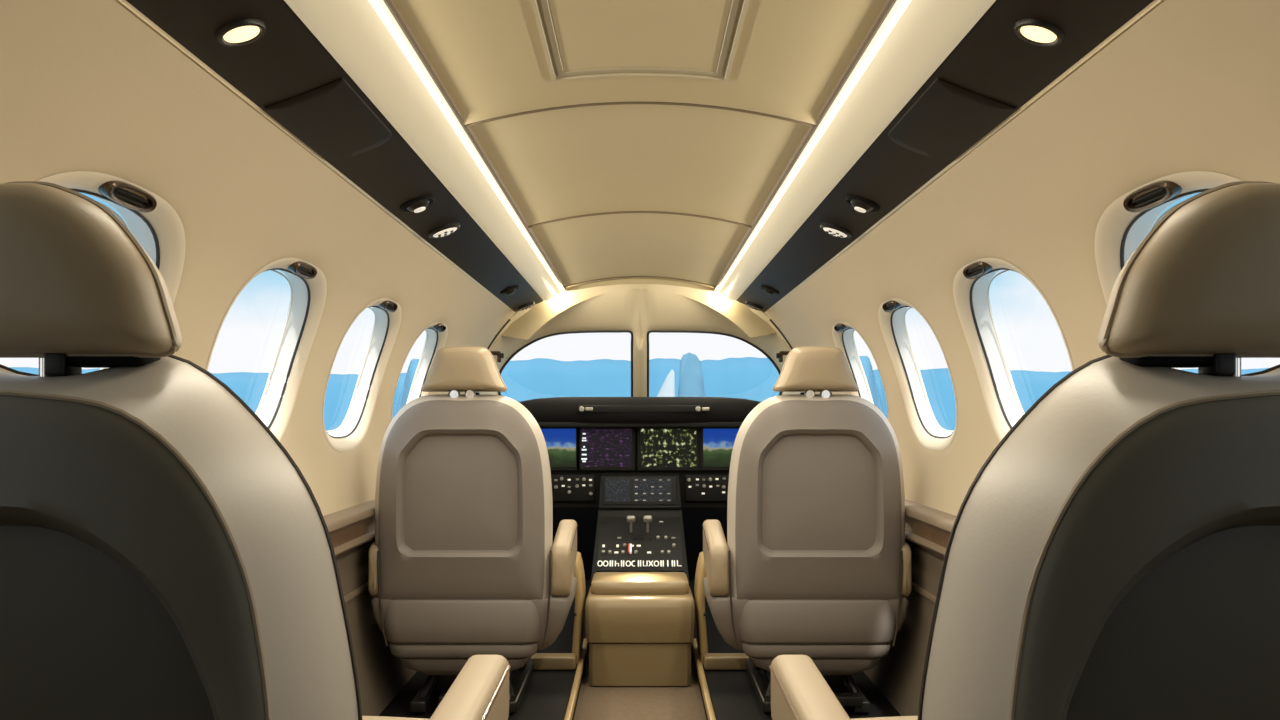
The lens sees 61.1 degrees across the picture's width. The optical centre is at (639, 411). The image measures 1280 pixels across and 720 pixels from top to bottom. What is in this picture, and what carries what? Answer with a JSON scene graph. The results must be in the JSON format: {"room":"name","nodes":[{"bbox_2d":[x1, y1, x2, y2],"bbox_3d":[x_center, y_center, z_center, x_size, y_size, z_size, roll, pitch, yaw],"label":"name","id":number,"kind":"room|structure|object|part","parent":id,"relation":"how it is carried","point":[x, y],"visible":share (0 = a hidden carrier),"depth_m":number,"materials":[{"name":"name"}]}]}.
{"room":"aircraft cabin","nodes":[
{"label":"aircraft cabin","id":0,"kind":"room"},
{"bbox_2d":[0,0,515,515],"bbox_3d":[-0.697,-0.088,1.879,0.274,0.746,6.142,0,0,0],"label":"wall","id":1,"kind":"structure","parent":0,"point":[86,85],"depth_m":1.75,"materials":[{"name":"beige plastic"}]},
{"bbox_2d":[38,171,185,369],"bbox_3d":[-0.778,-0.105,1.485,0.191,0.426,0.558,0,0,0],"label":"window","id":2,"kind":"structure","parent":1,"relation":"in","point":[154,223],"depth_m":1.59,"materials":[{"name":"clear glass"},{"name":"cream plastic"},{"name":"dark rubber"}]},
{"bbox_2d":[206,258,326,441],"bbox_3d":[-0.778,-0.105,2.250,0.191,0.426,0.558,0,0,0],"label":"window","id":3,"kind":"structure","parent":1,"relation":"in","point":[307,282],"depth_m":2.47,"materials":[{"name":"clear glass"},{"name":"cream plastic"},{"name":"dark rubber"}]},
{"bbox_2d":[323,298,401,450],"bbox_3d":[-0.778,-0.105,3.015,0.191,0.426,0.558,0,0,0],"label":"window","id":4,"kind":"structure","parent":1,"relation":"in","point":[349,435],"depth_m":3.22,"materials":[{"name":"clear glass"},{"name":"cream plastic"},{"name":"dark rubber"}]},
{"bbox_2d":[392,322,447,410],"bbox_3d":[-0.778,-0.105,3.780,0.191,0.426,0.558,0,0,0],"label":"window","id":5,"kind":"structure","parent":1,"relation":"in","point":[436,332],"depth_m":4.00,"materials":[{"name":"clear glass"},{"name":"cream plastic"},{"name":"dark rubber"}]},
{"bbox_2d":[336,539,416,715],"bbox_3d":[-0.769,0.618,2.254,0.078,0.665,6.892,0,0,0],"label":"wall","id":6,"kind":"structure","parent":0,"point":[381,674],"depth_m":3.14,"materials":[{"name":"brown"}]},
{"bbox_2d":[323,499,374,602],"bbox_3d":[-0.784,0.393,1.879,0.056,0.261,6.142,0,0,0],"label":"trim","id":7,"kind":"structure","parent":6,"relation":"attached to","point":[349,528],"depth_m":2.92,"materials":[{"name":"beige plastic"}]},
{"bbox_3d":[-0.786,0.360,1.879,0.047,0.030,6.142,0,0,0],"label":"moulding","id":8,"kind":"part","parent":7,"relation":"part of","materials":[{"name":"brown wood"}]},
{"bbox_3d":[-0.801,0.511,1.879,0.013,0.023,6.142,0,0,0],"label":"kick moulding","id":9,"kind":"part","parent":7,"relation":"part of","materials":[{"name":"brown metal"}]},
{"bbox_2d":[393,0,886,288],"bbox_3d":[0.000,-0.581,1.889,0.682,0.066,6.162,0,0,0],"label":"ceiling","id":10,"kind":"structure","parent":0,"point":[489,56],"depth_m":2.25,"materials":[{"name":"plastic"}]},
{"bbox_2d":[284,0,565,300],"bbox_3d":[-0.387,-0.542,1.869,0.106,0.078,6.122,0,0,0],"label":"light","id":11,"kind":"object","parent":10,"relation":"attached to","point":[372,41],"visible":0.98,"depth_m":1.88,"materials":[{"name":"beige plastic"}]},
{"bbox_2d":[368,0,563,291],"bbox_3d":[-0.351,-0.562,1.869,0.014,0.038,6.122,0,0,0],"label":"diffuser","id":12,"kind":"object","parent":11,"relation":"attached to","point":[384,16],"depth_m":2.02,"materials":[{"name":"beige plastic"}]},
{"bbox_3d":[-0.339,-0.557,1.869,0.010,0.018,6.122,0,0,0],"label":"edge trim","id":13,"kind":"part","parent":11,"relation":"part of","materials":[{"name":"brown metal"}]},
{"bbox_2d":[531,0,748,81],"bbox_3d":[0.000,-0.596,1.393,0.314,0.016,1.085,0,0,0],"label":"ceiling hatch","id":14,"kind":"object","parent":10,"relation":"attached to","point":[595,38],"visible":1,"depth_m":1.73,"materials":[{"name":"beige plastic"}]},
{"bbox_2d":[466,101,813,126],"bbox_3d":[0.000,-0.576,2.091,0.672,0.053,0.009,0,0,0],"label":"trim","id":15,"kind":"structure","parent":10,"relation":"attached to","point":[635,102],"depth_m":2.09,"materials":[{"name":"brown plastic"}]},
{"bbox_2d":[528,211,751,227],"bbox_3d":[0.000,-0.577,3.254,0.671,0.050,0.006,0,0,0],"label":"trim","id":16,"kind":"structure","parent":10,"relation":"attached to","point":[620,212],"depth_m":3.25,"materials":[{"name":"brown plastic"}]},
{"bbox_2d":[714,0,995,300],"bbox_3d":[0.387,-0.542,1.869,0.106,0.078,6.122,0,0,0],"label":"light","id":17,"kind":"object","parent":10,"relation":"attached to","point":[907,41],"visible":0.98,"depth_m":1.88,"materials":[{"name":"beige plastic"}]},
{"bbox_3d":[0.339,-0.557,1.869,0.010,0.018,6.122,0,0,0],"label":"edge trim","id":18,"kind":"part","parent":17,"relation":"part of","materials":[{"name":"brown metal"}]},
{"bbox_2d":[716,0,911,291],"bbox_3d":[0.351,-0.562,1.869,0.014,0.038,6.122,0,0,0],"label":"diffuser","id":19,"kind":"object","parent":17,"relation":"attached to","point":[895,16],"depth_m":2.02,"materials":[{"name":"beige plastic"}]},
{"bbox_2d":[479,284,800,396],"bbox_3d":[0.000,-0.150,5.215,1.628,0.870,0.531,0,0,0],"label":"windshield frame","id":20,"kind":"structure","parent":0,"point":[620,307],"depth_m":5.07,"materials":[{"name":"beige plastic"}]},
{"bbox_2d":[490,351,503,361],"bbox_3d":[-0.656,-0.253,4.976,0.067,0.052,0.037,0,0,0],"label":"clip","id":21,"kind":"object","parent":20,"relation":"attached to","point":[499,354],"visible":0.87,"depth_m":4.96,"materials":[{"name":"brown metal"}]},
{"bbox_2d":[498,330,632,396],"bbox_3d":[-0.368,-0.190,5.329,0.679,0.405,0.383,0,0,0],"label":"window","id":22,"kind":"structure","parent":20,"relation":"in","point":[620,331],"depth_m":5.18,"materials":[{"name":"grey rubber"}]},
{"bbox_2d":[519,397,760,507],"bbox_3d":[0.000,0.169,4.934,1.540,0.462,1.133,0,0,0],"label":"panel","id":23,"kind":"object","parent":20,"relation":"attached to","point":[694,438],"visible":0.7,"depth_m":4.49,"materials":[{"name":"black plastic"}]},
{"bbox_3d":[-0.305,0.315,4.495,0.235,0.110,0.020,0,0,0],"label":"control panel","id":24,"kind":"part","parent":23,"relation":"part of","materials":[{"name":"black plastic"}]},
{"bbox_3d":[-0.218,-0.012,4.376,0.056,0.022,0.018,0,0,0],"label":"knob","id":25,"kind":"part","parent":23,"relation":"part of","materials":[{"name":"grey metal"}]},
{"bbox_3d":[0.000,-0.012,4.392,0.500,0.030,0.014,0,0,0],"label":"warning panel","id":26,"kind":"part","parent":23,"relation":"part of","materials":[{"name":"black plastic"}]},
{"bbox_3d":[0.000,0.220,4.482,1.500,0.360,0.145,0,0,0],"label":"panel","id":27,"kind":"part","parent":23,"relation":"part of","materials":[{"name":"black plastic"}]},
{"bbox_3d":[0.252,-0.012,4.376,0.056,0.022,0.018,0,0,0],"label":"knob","id":28,"kind":"part","parent":23,"relation":"part of","materials":[{"name":"grey metal"}]},
{"bbox_3d":[0.305,0.315,4.495,0.235,0.110,0.020,0,0,0],"label":"control panel","id":29,"kind":"part","parent":23,"relation":"part of","materials":[{"name":"black plastic"}]},
{"bbox_2d":[564,276,715,286],"bbox_3d":[0.000,-0.577,4.804,0.671,0.050,0.006,0,0,0],"label":"trim","id":30,"kind":"structure","parent":20,"relation":"attached to","point":[621,276],"depth_m":4.80,"materials":[{"name":"brown plastic"}]},
{"bbox_2d":[487,319,792,349],"bbox_3d":[0.000,-0.071,4.952,1.635,0.714,0.012,0,0,0],"label":"trim","id":31,"kind":"structure","parent":20,"relation":"attached to","point":[508,321],"depth_m":4.95,"materials":[{"name":"grey"}]},
{"bbox_2d":[647,330,781,396],"bbox_3d":[0.368,-0.190,5.329,0.679,0.405,0.383,0,0,0],"label":"window","id":32,"kind":"structure","parent":20,"relation":"in","point":[651,331],"depth_m":5.18,"materials":[{"name":"grey"}]},
{"bbox_2d":[776,351,789,361],"bbox_3d":[0.657,-0.253,4.976,0.065,0.052,0.037,0,0,0],"label":"clip","id":33,"kind":"object","parent":20,"relation":"attached to","point":[780,354],"visible":0.87,"depth_m":4.96,"materials":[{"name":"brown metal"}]},
{"bbox_2d":[574,650,705,719],"bbox_3d":[0.000,0.955,2.300,1.700,0.050,7.000,0,0,0],"label":"floor","id":34,"kind":"structure","parent":0,"point":[594,702],"depth_m":3.47,"materials":[{"name":"brown carpet"}]},
{"bbox_2d":[0,181,510,719],"bbox_3d":[-0.480,0.374,1.190,0.598,1.110,0.821,0,0,0],"label":"passenger seat","id":35,"kind":"object","parent":34,"relation":"on","point":[164,555],"visible":1,"depth_m":0.80,"materials":[{"name":"beige leather"}]},
{"bbox_3d":[-0.470,-0.055,0.860,0.012,0.080,0.012,0,0,0],"label":"headrest post","id":36,"kind":"part","parent":35,"relation":"part of","materials":[{"name":"silver metal"}]},
{"bbox_3d":[-0.480,0.243,0.801,0.348,0.320,0.005,0,0,0],"label":"panel","id":37,"kind":"part","parent":35,"relation":"part of","materials":[{"name":"grey"}]},
{"bbox_3d":[-0.480,0.258,0.792,0.426,0.544,0.025,0,0,0],"label":"backrest","id":38,"kind":"part","parent":35,"relation":"part of","materials":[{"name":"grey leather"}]},
{"bbox_2d":[362,716,428,719],"bbox_3d":[-0.480,0.510,1.280,0.470,0.180,0.640,0,0,0],"label":"seat cushion","id":39,"kind":"object","parent":35,"relation":"on","point":[363,717],"depth_m":1.49,"materials":[{"name":"beige leather"}]},
{"bbox_3d":[-0.214,0.410,1.225,0.060,0.140,0.650,0,0,0],"label":"armrest","id":40,"kind":"part","parent":35,"relation":"part of","materials":[{"name":"beige leather"}]},
{"bbox_2d":[379,580,590,719],"bbox_3d":[-0.475,0.898,4.250,0.550,0.064,2.700,0,0,0],"label":"floor","id":41,"kind":"structure","parent":34,"relation":"on","point":[546,696],"depth_m":3.37,"materials":[{"name":"black carpet"}]},
{"bbox_2d":[369,346,577,712],"bbox_3d":[-0.481,0.336,3.340,0.574,1.047,0.620,0,0,0],"label":"seat","id":42,"kind":"object","parent":41,"relation":"on","point":[465,561],"visible":0.98,"depth_m":3.05,"materials":[{"name":"beige leather"}]},
{"bbox_3d":[-0.751,0.430,3.230,0.030,0.190,0.360,0,0,0],"label":"armrest","id":43,"kind":"part","parent":42,"relation":"part of","materials":[{"name":"beige leather"}]},
{"bbox_3d":[-0.526,-0.055,3.093,0.032,0.080,0.045,0,0,0],"label":"headrest post","id":44,"kind":"part","parent":42,"relation":"part of","materials":[{"name":"silver metal"}]},
{"bbox_3d":[-0.504,0.248,3.046,0.470,0.564,0.032,0,0,0],"label":"backrest","id":45,"kind":"part","parent":42,"relation":"part of","materials":[{"name":"beige leather"}]},
{"bbox_3d":[-0.504,0.228,3.052,0.325,0.324,0.008,0,0,0],"label":"panel","id":46,"kind":"part","parent":42,"relation":"part of","materials":[{"name":"beige leather"}]},
{"bbox_3d":[-0.482,-0.055,3.093,0.032,0.080,0.045,0,0,0],"label":"headrest post","id":47,"kind":"part","parent":42,"relation":"part of","materials":[{"name":"silver metal"}]},
{"bbox_3d":[-0.504,0.784,3.348,0.340,0.149,0.525,0,0,0],"label":"seat","id":48,"kind":"part","parent":42,"relation":"part of","materials":[{"name":"grey leather"}]},
{"bbox_3d":[-0.224,0.430,3.230,0.056,0.190,0.360,0,0,0],"label":"armrest","id":49,"kind":"part","parent":42,"relation":"part of","materials":[{"name":"beige leather"}]},
{"bbox_2d":[530,653,576,669],"bbox_3d":[-0.345,0.842,3.660,0.260,0.045,0.070,0,0,0],"label":"step","id":50,"kind":"structure","parent":41,"relation":"on","point":[542,661],"depth_m":3.62,"materials":[{"name":"beige plastic"}]},
{"bbox_2d":[564,638,588,719],"bbox_3d":[-0.203,0.868,3.420,0.018,0.030,1.350,0,0,0],"label":"rail","id":51,"kind":"object","parent":41,"relation":"on","point":[576,683],"visible":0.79,"depth_m":3.42,"materials":[{"name":"beige metal"}]},
{"bbox_2d":[572,551,585,663],"bbox_3d":[-0.227,0.682,3.812,0.062,0.355,0.236,0,0,0],"label":"console fin","id":52,"kind":"object","parent":41,"relation":"on","point":[580,596],"visible":0.78,"depth_m":3.71,"materials":[{"name":"brown leather"}]},
{"bbox_2d":[585,572,694,685],"bbox_3d":[0.000,0.754,3.800,0.368,0.341,0.320,0,0,0],"label":"console","id":53,"kind":"object","parent":34,"relation":"on","point":[640,625],"visible":1,"depth_m":3.66,"materials":[{"name":"brown leather"}]},
{"bbox_3d":[0.000,0.704,3.800,0.368,0.152,0.320,0,0,0],"label":"panel","id":54,"kind":"part","parent":53,"relation":"part of","materials":[{"name":"beige plastic"}]},
{"bbox_3d":[0.000,0.854,3.809,0.346,0.143,0.302,0,0,0],"label":"panel","id":55,"kind":"part","parent":53,"relation":"part of","materials":[{"name":"brown leather"}]},
{"bbox_2d":[591,572,688,593],"bbox_3d":[0.000,0.607,3.845,0.340,0.046,0.230,0,0,0],"label":"cushion","id":56,"kind":"object","parent":53,"relation":"on","point":[602,582],"depth_m":3.74,"materials":[{"name":"brown leather"}]},
{"bbox_2d":[590,472,689,585],"bbox_3d":[0.000,0.688,4.240,0.364,0.875,0.520,0,0,0],"label":"pedestal","id":57,"kind":"object","parent":34,"relation":"on","point":[640,528],"visible":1,"depth_m":4.27,"materials":[{"name":"black plastic"}]},
{"bbox_3d":[-0.035,0.439,4.229,0.034,0.074,0.043,0,0,0],"label":"throttle lever","id":58,"kind":"part","parent":57,"relation":"part of","materials":[{"name":"grey metal"}]},
{"bbox_3d":[0.000,0.507,4.188,0.325,0.178,0.273,0,0,0],"label":"quadrant plate","id":59,"kind":"part","parent":57,"relation":"part of","materials":[{"name":"black plastic"}]},
{"bbox_3d":[0.030,0.439,4.229,0.034,0.074,0.043,0,0,0],"label":"throttle lever","id":60,"kind":"part","parent":57,"relation":"part of","materials":[{"name":"grey metal"}]},
{"bbox_2d":[689,580,900,719],"bbox_3d":[0.475,0.898,4.250,0.550,0.064,2.700,0,0,0],"label":"floor","id":61,"kind":"structure","parent":34,"relation":"on","point":[733,696],"depth_m":3.37,"materials":[{"name":"black carpet"}]},
{"bbox_2d":[694,551,707,663],"bbox_3d":[0.227,0.682,3.812,0.062,0.355,0.236,0,0,0],"label":"console fin","id":62,"kind":"object","parent":61,"relation":"on","point":[699,596],"visible":0.78,"depth_m":3.71,"materials":[{"name":"beige plastic"}]},
{"bbox_2d":[691,638,715,719],"bbox_3d":[0.203,0.868,3.420,0.018,0.030,1.350,0,0,0],"label":"rail","id":63,"kind":"object","parent":61,"relation":"on","point":[703,683],"visible":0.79,"depth_m":3.42,"materials":[{"name":"beige metal"}]},
{"bbox_2d":[703,653,749,669],"bbox_3d":[0.345,0.842,3.660,0.260,0.045,0.070,0,0,0],"label":"step","id":64,"kind":"structure","parent":61,"relation":"on","point":[711,661],"depth_m":3.62,"materials":[{"name":"beige plastic"}]},
{"bbox_2d":[702,346,910,712],"bbox_3d":[0.481,0.336,3.340,0.574,1.047,0.620,0,0,0],"label":"seat","id":65,"kind":"object","parent":61,"relation":"on","point":[814,561],"visible":0.97,"depth_m":3.05,"materials":[{"name":"beige leather"}]},
{"bbox_3d":[0.224,0.430,3.230,0.056,0.190,0.360,0,0,0],"label":"armrest","id":66,"kind":"part","parent":65,"relation":"part of","materials":[{"name":"beige leather"}]},
{"bbox_3d":[0.504,0.784,3.348,0.340,0.149,0.525,0,0,0],"label":"seat","id":67,"kind":"part","parent":65,"relation":"part of","materials":[{"name":"grey leather"}]},
{"bbox_3d":[0.482,-0.055,3.093,0.032,0.080,0.045,0,0,0],"label":"headrest post","id":68,"kind":"part","parent":65,"relation":"part of","materials":[{"name":"silver metal"}]},
{"bbox_3d":[0.504,0.248,3.046,0.470,0.564,0.032,0,0,0],"label":"backrest","id":69,"kind":"part","parent":65,"relation":"part of","materials":[{"name":"beige leather"}]},
{"bbox_3d":[0.504,0.228,3.052,0.325,0.324,0.008,0,0,0],"label":"panel","id":70,"kind":"part","parent":65,"relation":"part of","materials":[{"name":"beige leather"}]},
{"bbox_3d":[0.526,-0.055,3.093,0.032,0.080,0.045,0,0,0],"label":"headrest post","id":71,"kind":"part","parent":65,"relation":"part of","materials":[{"name":"silver metal"}]},
{"bbox_3d":[0.751,0.430,3.230,0.030,0.190,0.360,0,0,0],"label":"armrest","id":72,"kind":"part","parent":65,"relation":"part of","materials":[{"name":"beige leather"}]},
{"bbox_2d":[769,181,1279,719],"bbox_3d":[0.480,0.374,1.190,0.598,1.110,0.821,0,0,0],"label":"passenger seat","id":73,"kind":"object","parent":34,"relation":"on","point":[1115,555],"visible":1,"depth_m":0.80,"materials":[{"name":"beige leather"}]},
{"bbox_3d":[0.214,0.410,1.225,0.060,0.140,0.650,0,0,0],"label":"armrest","id":74,"kind":"part","parent":73,"relation":"part of","materials":[{"name":"beige leather"}]},
{"bbox_2d":[851,716,917,719],"bbox_3d":[0.480,0.510,1.280,0.470,0.180,0.640,0,0,0],"label":"seat cushion","id":75,"kind":"object","parent":73,"relation":"on","point":[895,717],"depth_m":1.50,"materials":[{"name":"beige leather"}]},
{"bbox_3d":[0.480,0.258,0.792,0.426,0.544,0.025,0,0,0],"label":"backrest","id":76,"kind":"part","parent":73,"relation":"part of","materials":[{"name":"grey leather"}]},
{"bbox_3d":[0.480,0.243,0.801,0.348,0.320,0.005,0,0,0],"label":"panel","id":77,"kind":"part","parent":73,"relation":"part of","materials":[{"name":"grey"}]},
{"bbox_3d":[0.470,-0.055,0.860,0.012,0.080,0.012,0,0,0],"label":"headrest post","id":78,"kind":"part","parent":73,"relation":"part of","materials":[{"name":"silver metal"}]},
{"bbox_2d":[490,279,789,350],"bbox_3d":[0.000,-0.201,4.972,1.671,1.009,0.001,0,0,0],"label":"wall","id":79,"kind":"structure","parent":0,"point":[525,326],"depth_m":4.97,"materials":[{"name":"plastic"}]},
{"bbox_2d":[553,508,726,579],"bbox_3d":[0.000,0.520,5.720,1.700,0.880,0.050,0,0,0],"label":"wall","id":80,"kind":"structure","parent":0,"point":[586,518],"depth_m":5.70,"materials":[{"name":"black plastic"}]},
{"bbox_2d":[863,539,943,715],"bbox_3d":[0.769,0.618,2.254,0.078,0.665,6.892,0,0,0],"label":"wall","id":81,"kind":"structure","parent":0,"point":[898,674],"depth_m":3.14,"materials":[{"name":"brown plastic"}]},
{"bbox_2d":[905,499,956,602],"bbox_3d":[0.784,0.393,1.879,0.056,0.261,6.142,0,0,0],"label":"trim","id":82,"kind":"structure","parent":81,"relation":"attached to","point":[930,528],"depth_m":2.92,"materials":[{"name":"beige plastic"}]},
{"bbox_3d":[0.801,0.511,1.879,0.013,0.023,6.142,0,0,0],"label":"kick moulding","id":83,"kind":"part","parent":82,"relation":"part of","materials":[{"name":"brown metal"}]},
{"bbox_3d":[0.786,0.360,1.879,0.047,0.030,6.142,0,0,0],"label":"moulding","id":84,"kind":"part","parent":82,"relation":"part of","materials":[{"name":"brown metal"}]},
{"bbox_2d":[764,0,1279,515],"bbox_3d":[0.697,-0.088,1.879,0.274,0.746,6.142,0,0,0],"label":"wall","id":85,"kind":"structure","parent":0,"point":[1192,85],"depth_m":1.75,"materials":[{"name":"beige plastic"}]},
{"bbox_2d":[832,322,887,410],"bbox_3d":[0.778,-0.105,3.780,0.191,0.426,0.558,0,0,0],"label":"window","id":86,"kind":"structure","parent":85,"relation":"in","point":[842,332],"depth_m":4.00,"materials":[{"name":"glass"},{"name":"cream plastic"},{"name":"black rubber"}]},
{"bbox_2d":[878,298,956,450],"bbox_3d":[0.778,-0.105,3.015,0.191,0.426,0.558,0,0,0],"label":"window","id":87,"kind":"structure","parent":85,"relation":"in","point":[930,435],"depth_m":3.22,"materials":[{"name":"glass"},{"name":"cream plastic"},{"name":"black rubber"}]},
{"bbox_2d":[953,258,1073,440],"bbox_3d":[0.778,-0.105,2.250,0.191,0.426,0.558,0,0,0],"label":"window","id":88,"kind":"structure","parent":85,"relation":"in","point":[972,282],"depth_m":2.47,"materials":[{"name":"glass"},{"name":"cream plastic"},{"name":"black rubber"}]},
{"bbox_2d":[1094,171,1241,369],"bbox_3d":[0.778,-0.105,1.485,0.191,0.426,0.558,0,0,0],"label":"window","id":89,"kind":"structure","parent":85,"relation":"in","point":[1125,223],"depth_m":1.59,"materials":[{"name":"glass"},{"name":"cream plastic"},{"name":"black rubber"}]},
{"bbox_3d":[0.000,-0.545,1.866,1.316,0.321,6.217,0,0,0],"label":"ceiling","id":90,"kind":"structure","parent":0,"visible":0},
{"bbox_2d":[115,0,543,312],"bbox_3d":[-0.509,-0.499,1.871,0.146,0.102,6.126,0,0,0],"label":"panel","id":91,"kind":"object","parent":90,"relation":"attached to","point":[287,72],"visible":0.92,"depth_m":1.71,"materials":[{"name":"black plastic"}]},
{"bbox_2d":[216,19,265,45],"bbox_3d":[-0.501,-0.478,1.360,0.061,0.032,0.062,0,0,0],"label":"recessed light","id":92,"kind":"object","parent":91,"relation":"attached to","point":[245,31],"visible":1,"depth_m":1.35,"materials":[{"name":"grey"}]},
{"bbox_3d":[-0.503,-0.476,1.800,0.118,0.048,0.360,0,0,0],"label":"mask door","id":93,"kind":"part","parent":91,"relation":"part of","materials":[{"name":"black plastic"}]},
{"bbox_2d":[400,195,434,212],"bbox_3d":[-0.505,-0.472,2.460,0.079,0.040,0.082,0,0,0],"label":"recessed light","id":94,"kind":"object","parent":91,"relation":"attached to","point":[419,204],"visible":1,"depth_m":2.44,"materials":[{"name":"black plastic"}]},
{"bbox_2d":[428,222,459,238],"bbox_3d":[-0.508,-0.471,2.810,0.084,0.042,0.086,0,0,0],"label":"light","id":95,"kind":"object","parent":91,"relation":"attached to","point":[445,230],"visible":1,"depth_m":2.79,"materials":[{"name":"grey plastic"}]},
{"bbox_2d":[500,285,518,294],"bbox_3d":[-0.505,-0.472,4.200,0.074,0.039,0.076,0,0,0],"label":"air vent","id":96,"kind":"object","parent":91,"relation":"attached to","point":[511,290],"visible":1,"depth_m":4.18,"materials":[{"name":"black plastic"}]},
{"bbox_2d":[517,302,534,310],"bbox_3d":[-0.508,-0.471,4.820,0.082,0.041,0.084,0,0,0],"label":"light","id":97,"kind":"object","parent":91,"relation":"attached to","point":[528,305],"visible":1,"depth_m":4.79,"materials":[{"name":"grey plastic"}]},
{"bbox_2d":[736,0,1164,312],"bbox_3d":[0.509,-0.499,1.871,0.146,0.102,6.126,0,0,0],"label":"panel","id":98,"kind":"object","parent":90,"relation":"attached to","point":[992,72],"visible":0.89,"depth_m":1.71,"materials":[{"name":"black plastic"}]},
{"bbox_2d":[745,302,762,310],"bbox_3d":[0.508,-0.471,4.820,0.082,0.041,0.084,0,0,0],"label":"light","id":99,"kind":"object","parent":98,"relation":"attached to","point":[750,305],"visible":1,"depth_m":4.79,"materials":[{"name":"grey plastic"}]},
{"bbox_2d":[761,285,779,294],"bbox_3d":[0.505,-0.472,4.200,0.074,0.039,0.076,0,0,0],"label":"air vent","id":100,"kind":"object","parent":98,"relation":"attached to","point":[768,290],"visible":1,"depth_m":4.18,"materials":[{"name":"black plastic"}]},
{"bbox_2d":[820,222,851,238],"bbox_3d":[0.508,-0.471,2.810,0.084,0.042,0.086,0,0,0],"label":"light","id":101,"kind":"object","parent":98,"relation":"attached to","point":[833,230],"visible":1,"depth_m":2.79,"materials":[{"name":"grey plastic"}]},
{"bbox_2d":[845,195,879,212],"bbox_3d":[0.505,-0.472,2.460,0.079,0.040,0.082,0,0,0],"label":"recessed light","id":102,"kind":"object","parent":98,"relation":"attached to","point":[860,204],"visible":1,"depth_m":2.44,"materials":[{"name":"black plastic"}]},
{"bbox_3d":[0.503,-0.476,1.800,0.118,0.048,0.360,0,0,0],"label":"mask door","id":103,"kind":"part","parent":98,"relation":"part of","materials":[{"name":"black plastic"}]},
{"bbox_2d":[1014,19,1063,45],"bbox_3d":[0.501,-0.478,1.360,0.061,0.032,0.062,0,0,0],"label":"recessed light","id":104,"kind":"object","parent":98,"relation":"attached to","point":[1033,31],"visible":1,"depth_m":1.35,"materials":[{"name":"grey plastic"}]},
{"label":"outside","id":105,"kind":"structure","parent":0,"visible":0},
{"bbox_2d":[400,356,879,408],"bbox_3d":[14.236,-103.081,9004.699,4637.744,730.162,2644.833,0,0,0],"label":"sea","id":106,"kind":"structure","parent":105,"point":[750,378],"depth_m":8619.02,"materials":[{"name":"blue liquid"}]},
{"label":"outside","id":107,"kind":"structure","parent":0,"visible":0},
{"bbox_2d":[9,367,406,432],"bbox_3d":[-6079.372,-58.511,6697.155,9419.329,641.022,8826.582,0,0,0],"label":"sea","id":108,"kind":"structure","parent":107,"point":[248,386],"depth_m":8883.94,"materials":[{"name":"blue liquid"}]},
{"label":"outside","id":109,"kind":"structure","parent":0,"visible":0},
{"bbox_2d":[873,368,1267,432],"bbox_3d":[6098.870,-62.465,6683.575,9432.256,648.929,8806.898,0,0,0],"label":"sea","id":110,"kind":"structure","parent":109,"point":[1030,386],"depth_m":8883.94,"materials":[{"name":"blue liquid"}]},
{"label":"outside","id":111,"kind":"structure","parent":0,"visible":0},
{"bbox_2d":[678,353,704,396],"bbox_3d":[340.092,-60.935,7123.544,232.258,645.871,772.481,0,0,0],"label":"peak","id":112,"kind":"object","parent":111,"point":[691,383],"visible":0.35,"depth_m":6935.73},
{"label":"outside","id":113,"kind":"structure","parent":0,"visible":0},
{"bbox_2d":[657,370,674,396],"bbox_3d":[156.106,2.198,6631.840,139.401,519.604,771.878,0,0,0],"label":"peak","id":114,"kind":"object","parent":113,"point":[667,389],"visible":0.28,"depth_m":6461.66,"materials":[{"name":"grey"}]}
]}

